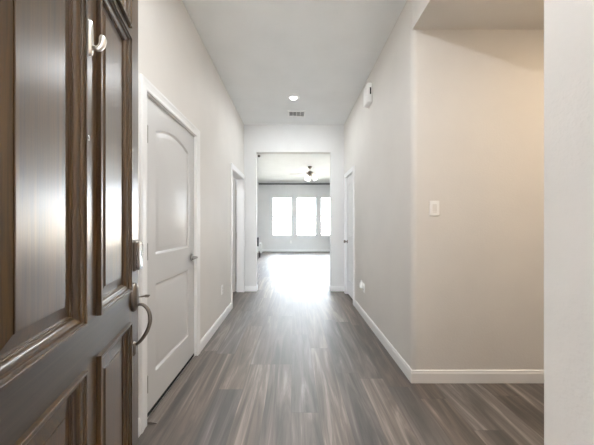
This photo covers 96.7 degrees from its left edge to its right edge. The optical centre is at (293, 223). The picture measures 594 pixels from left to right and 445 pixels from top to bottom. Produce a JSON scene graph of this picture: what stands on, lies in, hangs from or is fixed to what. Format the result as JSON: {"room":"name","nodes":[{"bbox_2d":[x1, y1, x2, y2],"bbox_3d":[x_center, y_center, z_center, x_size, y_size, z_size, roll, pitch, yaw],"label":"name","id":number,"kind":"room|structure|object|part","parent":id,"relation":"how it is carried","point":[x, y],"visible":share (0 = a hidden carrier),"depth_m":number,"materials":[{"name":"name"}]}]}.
{"room":"entrance hallway","nodes":[
{"label":"entrance hallway","id":0,"kind":"room"},
{"bbox_2d":[138,0,243,417],"bbox_3d":[-0.970,-0.295,2.550,0.120,3.060,4.589,0,0,0],"label":"wall","id":1,"kind":"structure","parent":0,"point":[173,56],"depth_m":2.64,"materials":[{"name":"paint"}]},
{"bbox_2d":[139,73,201,433],"bbox_3d":[-0.936,0.173,2.040,0.187,2.123,0.976,0,0,0],"label":"door","id":2,"kind":"structure","parent":1,"relation":"in","point":[169,143],"depth_m":1.92,"materials":[{"name":"paint"}]},
{"bbox_3d":[-0.929,-0.237,2.040,0.008,0.853,0.520,0,0,0],"label":"panel","id":3,"kind":"part","parent":2,"relation":"part of","materials":[{"name":"paint"}]},
{"bbox_3d":[-0.929,0.690,2.040,0.008,0.548,0.520,0,0,0],"label":"panel","id":4,"kind":"part","parent":2,"relation":"part of","materials":[{"name":"paint"}]},
{"bbox_2d":[138,303,231,437],"bbox_3d":[-0.903,1.186,2.074,0.014,0.098,3.507,0,0,0],"label":"baseboard","id":5,"kind":"structure","parent":1,"relation":"attached to","point":[215,326],"depth_m":2.88,"materials":[{"name":"paint"}]},
{"bbox_2d":[231,163,244,307],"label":"door","id":6,"kind":"structure","parent":1,"relation":"in","point":[236,173],"depth_m":4.79,"materials":[{"name":"paint"}]},
{"bbox_2d":[233,125,343,290],"bbox_3d":[0.100,-0.295,4.909,8.200,3.060,0.130,0,0,0],"label":"wall","id":7,"kind":"structure","parent":0,"point":[258,139],"depth_m":4.84,"materials":[{"name":"paint"}]},
{"bbox_2d":[245,284,343,291],"bbox_3d":[0.007,1.186,4.902,1.835,0.098,0.144,0,0,0],"label":"baseboard","id":8,"kind":"structure","parent":7,"relation":"attached to","point":[247,288],"depth_m":4.83,"materials":[{"name":"paint"}]},
{"bbox_2d":[257,183,329,248],"bbox_3d":[0.100,-0.295,11.925,8.200,3.060,0.150,0,0,0],"label":"wall","id":9,"kind":"structure","parent":0,"point":[265,193],"depth_m":11.85,"materials":[{"name":"paint"}]},
{"bbox_2d":[272,197,291,235],"bbox_3d":[-0.520,-0.340,11.895,0.900,1.751,0.130,0,0,0],"label":"window","id":10,"kind":"structure","parent":9,"relation":"in","point":[272,197],"depth_m":11.90,"materials":[{"name":"white plastic"}]},
{"bbox_2d":[259,183,329,184],"bbox_3d":[1.310,-1.794,11.826,5.740,0.054,0.043,0,0,0],"label":"trim","id":11,"kind":"structure","parent":9,"relation":"attached to","point":[259,183],"depth_m":11.81,"materials":[{"name":"grey"}]},
{"bbox_2d":[262,249,329,251],"bbox_3d":[0.100,1.186,11.843,8.200,0.098,0.014,0,0,0],"label":"baseboard","id":12,"kind":"structure","parent":9,"relation":"attached to","point":[263,250],"depth_m":11.84,"materials":[{"name":"paint"}]},
{"bbox_2d":[296,197,316,235],"bbox_3d":[0.578,-0.340,11.895,0.905,1.751,0.130,0,0,0],"label":"window","id":13,"kind":"structure","parent":9,"relation":"in","point":[296,197],"depth_m":11.90,"materials":[{"name":"white plastic"}]},
{"bbox_2d":[182,0,406,182],"bbox_3d":[0.100,-1.900,5.900,8.600,0.150,12.300,0,0,0],"label":"ceiling","id":14,"kind":"structure","parent":0,"point":[323,53],"depth_m":2.84,"materials":[{"name":"paint"}]},
{"bbox_2d":[287,95,299,100],"bbox_3d":[0.000,-1.821,3.820,0.180,0.008,0.180,0,0,0],"label":"recessed light","id":15,"kind":"object","parent":14,"relation":"in","point":[291,97],"visible":1,"depth_m":3.81,"materials":[{"name":"white plastic"}]},
{"bbox_2d":[287,110,305,116],"bbox_3d":[0.050,-1.819,4.360,0.300,0.013,0.240,0,0,0],"label":"ceiling vent","id":16,"kind":"object","parent":14,"relation":"in","point":[291,113],"visible":1,"depth_m":4.36,"materials":[{"name":"white metal"}]},
{"bbox_2d":[289,166,325,180],"bbox_3d":[0.514,-1.595,8.424,1.304,0.459,1.255,0,0,0],"label":"ceiling fan","id":17,"kind":"object","parent":14,"relation":"hanging from","point":[309,173],"visible":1,"depth_m":8.32,"materials":[{"name":"grey metal"}]},
{"bbox_2d":[138,252,543,444],"bbox_3d":[0.100,1.295,5.985,8.600,0.120,11.970,0,0,0],"label":"floor","id":18,"kind":"structure","parent":0,"point":[293,361],"depth_m":1.94,"materials":[{"name":"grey wood"}]},
{"bbox_2d":[257,242,261,257],"bbox_3d":[-1.622,0.905,9.965,0.840,0.660,0.710,0,0,-8],"label":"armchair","id":19,"kind":"object","parent":18,"relation":"on","point":[259,248],"visible":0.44,"depth_m":9.68,"materials":[{"name":"white fabric"}]},
{"bbox_3d":[-1.249,0.895,10.002,0.090,0.360,0.680,0,0,-8],"label":"armrest","id":20,"kind":"part","parent":19,"relation":"part of","materials":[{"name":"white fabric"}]},
{"bbox_2d":[344,0,543,369],"bbox_3d":[1.962,-0.295,3.452,2.075,3.060,2.784,0,0,0],"label":"wall","id":21,"kind":"structure","parent":0,"point":[454,118],"depth_m":2.06,"materials":[{"name":"paint"}]},
{"bbox_2d":[344,165,354,304],"bbox_3d":[0.958,0.173,4.375,0.174,2.123,0.736,0,0,0],"label":"door","id":22,"kind":"structure","parent":21,"relation":"in","point":[349,176],"depth_m":4.42,"materials":[{"name":"paint"}]},
{"bbox_3d":[0.944,-0.237,4.375,0.008,0.853,0.350,0,0,0],"label":"panel","id":23,"kind":"part","parent":22,"relation":"part of","materials":[{"name":"paint"}]},
{"bbox_3d":[0.944,0.690,4.375,0.008,0.548,0.350,0,0,0],"label":"panel","id":24,"kind":"part","parent":22,"relation":"part of","materials":[{"name":"paint"}]},
{"bbox_2d":[364,83,371,107],"bbox_3d":[0.894,-1.546,3.184,0.062,0.237,0.171,0,0,0],"label":"door chime","id":25,"kind":"object","parent":21,"relation":"attached to","point":[368,88],"visible":1,"depth_m":3.10,"materials":[{"name":"white plastic"}]},
{"bbox_2d":[430,201,438,215],"bbox_3d":[1.098,-0.122,2.056,0.074,0.118,0.008,0,0,0],"label":"light switch","id":26,"kind":"object","parent":21,"relation":"attached to","point":[434,205],"visible":1,"depth_m":2.05,"materials":[{"name":"white plastic"}]},
{"bbox_2d":[354,299,543,382],"bbox_3d":[1.895,1.186,3.026,1.969,0.098,1.961,0,0,0],"label":"baseboard","id":27,"kind":"structure","parent":21,"relation":"attached to","point":[414,376],"depth_m":2.05,"materials":[{"name":"paint"}]},
{"bbox_2d":[412,0,543,29],"bbox_3d":[1.962,-1.671,1.295,2.075,0.308,1.530,0,0,0],"label":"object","id":28,"kind":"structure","parent":0,"point":[426,14],"depth_m":1.92,"materials":[{"name":"paint"}]},
{"bbox_2d":[544,0,593,444],"bbox_3d":[0.900,-0.295,0.139,4.200,3.060,0.777,0,0,0],"label":"wall","id":29,"kind":"structure","parent":0,"point":[568,24],"depth_m":0.48,"materials":[{"name":"paint"}]},
{"bbox_2d":[0,0,151,444],"bbox_3d":[-0.545,0.009,0.716,0.115,2.428,0.912,0,0,-15],"label":"door","id":30,"kind":"structure","parent":29,"relation":"in","point":[71,251],"depth_m":0.65,"materials":[{"name":"brown wood"}]},
{"bbox_3d":[-0.533,-0.233,0.540,0.037,0.959,0.262,0,0,-15],"label":"panel","id":31,"kind":"part","parent":30,"relation":"part of","materials":[{"name":"brown wood"}]},
{"bbox_3d":[-0.512,-0.233,0.546,0.026,0.999,0.302,0,0,-15],"label":"panel moulding","id":32,"kind":"part","parent":30,"relation":"part of","materials":[{"name":"brown wood"}]},
{"bbox_3d":[-0.533,0.680,0.540,0.037,0.550,0.262,0,0,-15],"label":"panel","id":33,"kind":"part","parent":30,"relation":"part of","materials":[{"name":"brown wood"}]},
{"bbox_3d":[-0.512,0.680,0.546,0.026,0.590,0.302,0,0,-15],"label":"panel moulding","id":34,"kind":"part","parent":30,"relation":"part of","materials":[{"name":"brown wood"}]},
{"bbox_3d":[-0.581,0.326,0.713,0.044,0.118,0.661,0,0,-15],"label":"rail","id":35,"kind":"part","parent":30,"relation":"part of","materials":[{"name":"brown wood"}]},
{"bbox_2d":[88,19,106,55],"bbox_3d":[-0.536,-0.505,0.720,0.046,0.100,0.025,0,0,-15],"label":"hook","id":36,"kind":"object","parent":30,"relation":"attached to","point":[102,43],"visible":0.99,"depth_m":0.71,"materials":[{"name":"silver metal"}]},
{"bbox_3d":[-0.552,-0.505,0.716,0.014,0.100,0.025,0,0,-15],"label":"plate","id":37,"kind":"part","parent":36,"relation":"part of","materials":[{"name":"silver metal"}]},
{"bbox_3d":[-0.535,-0.494,0.720,0.043,0.047,0.018,0,0,-15],"label":"hook arm","id":38,"kind":"part","parent":36,"relation":"part of","materials":[{"name":"silver metal"}]},
{"bbox_3d":[-0.631,-0.233,0.897,0.037,0.959,0.241,0,0,-15],"label":"panel","id":39,"kind":"part","parent":30,"relation":"part of","materials":[{"name":"brown wood"}]},
{"bbox_3d":[-0.631,0.680,0.897,0.037,0.550,0.241,0,0,-15],"label":"panel","id":40,"kind":"part","parent":30,"relation":"part of","materials":[{"name":"brown wood"}]},
{"bbox_3d":[-0.610,-0.233,0.902,0.026,0.999,0.281,0,0,-15],"label":"panel moulding","id":41,"kind":"part","parent":30,"relation":"part of","materials":[{"name":"brown wood"}]},
{"bbox_3d":[-0.610,0.680,0.902,0.026,0.590,0.281,0,0,-15],"label":"panel moulding","id":42,"kind":"part","parent":30,"relation":"part of","materials":[{"name":"brown wood"}]},
{"bbox_3d":[-0.581,-0.751,0.713,0.044,0.039,0.661,0,0,-15],"label":"rail","id":43,"kind":"part","parent":30,"relation":"part of","materials":[{"name":"brown wood"}]},
{"bbox_3d":[-0.610,-0.918,0.902,0.026,0.294,0.281,0,0,-15],"label":"panel moulding","id":44,"kind":"part","parent":30,"relation":"part of","materials":[{"name":"brown wood"}]},
{"label":"outside","id":45,"kind":"structure","parent":0,"visible":0},
{"bbox_3d":[0.000,1.455,21.000,60.000,0.160,38.000,0,0,0],"label":"ground","id":46,"kind":"structure","parent":45,"visible":0},
{"bbox_2d":[273,215,329,234],"bbox_3d":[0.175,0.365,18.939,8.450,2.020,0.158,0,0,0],"label":"window","id":47,"kind":"structure","parent":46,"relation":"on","point":[283,224],"depth_m":19.00,"materials":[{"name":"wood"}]},
{"bbox_3d":[0.200,-0.370,18.980,8.400,0.090,0.040,0,0,0],"label":"rail","id":48,"kind":"part","parent":47,"relation":"part of","materials":[{"name":"white plastic"}]},
{"bbox_3d":[0.200,0.330,18.980,8.400,0.090,0.040,0,0,0],"label":"rail","id":49,"kind":"part","parent":47,"relation":"part of","materials":[{"name":"white plastic"}]}
]}

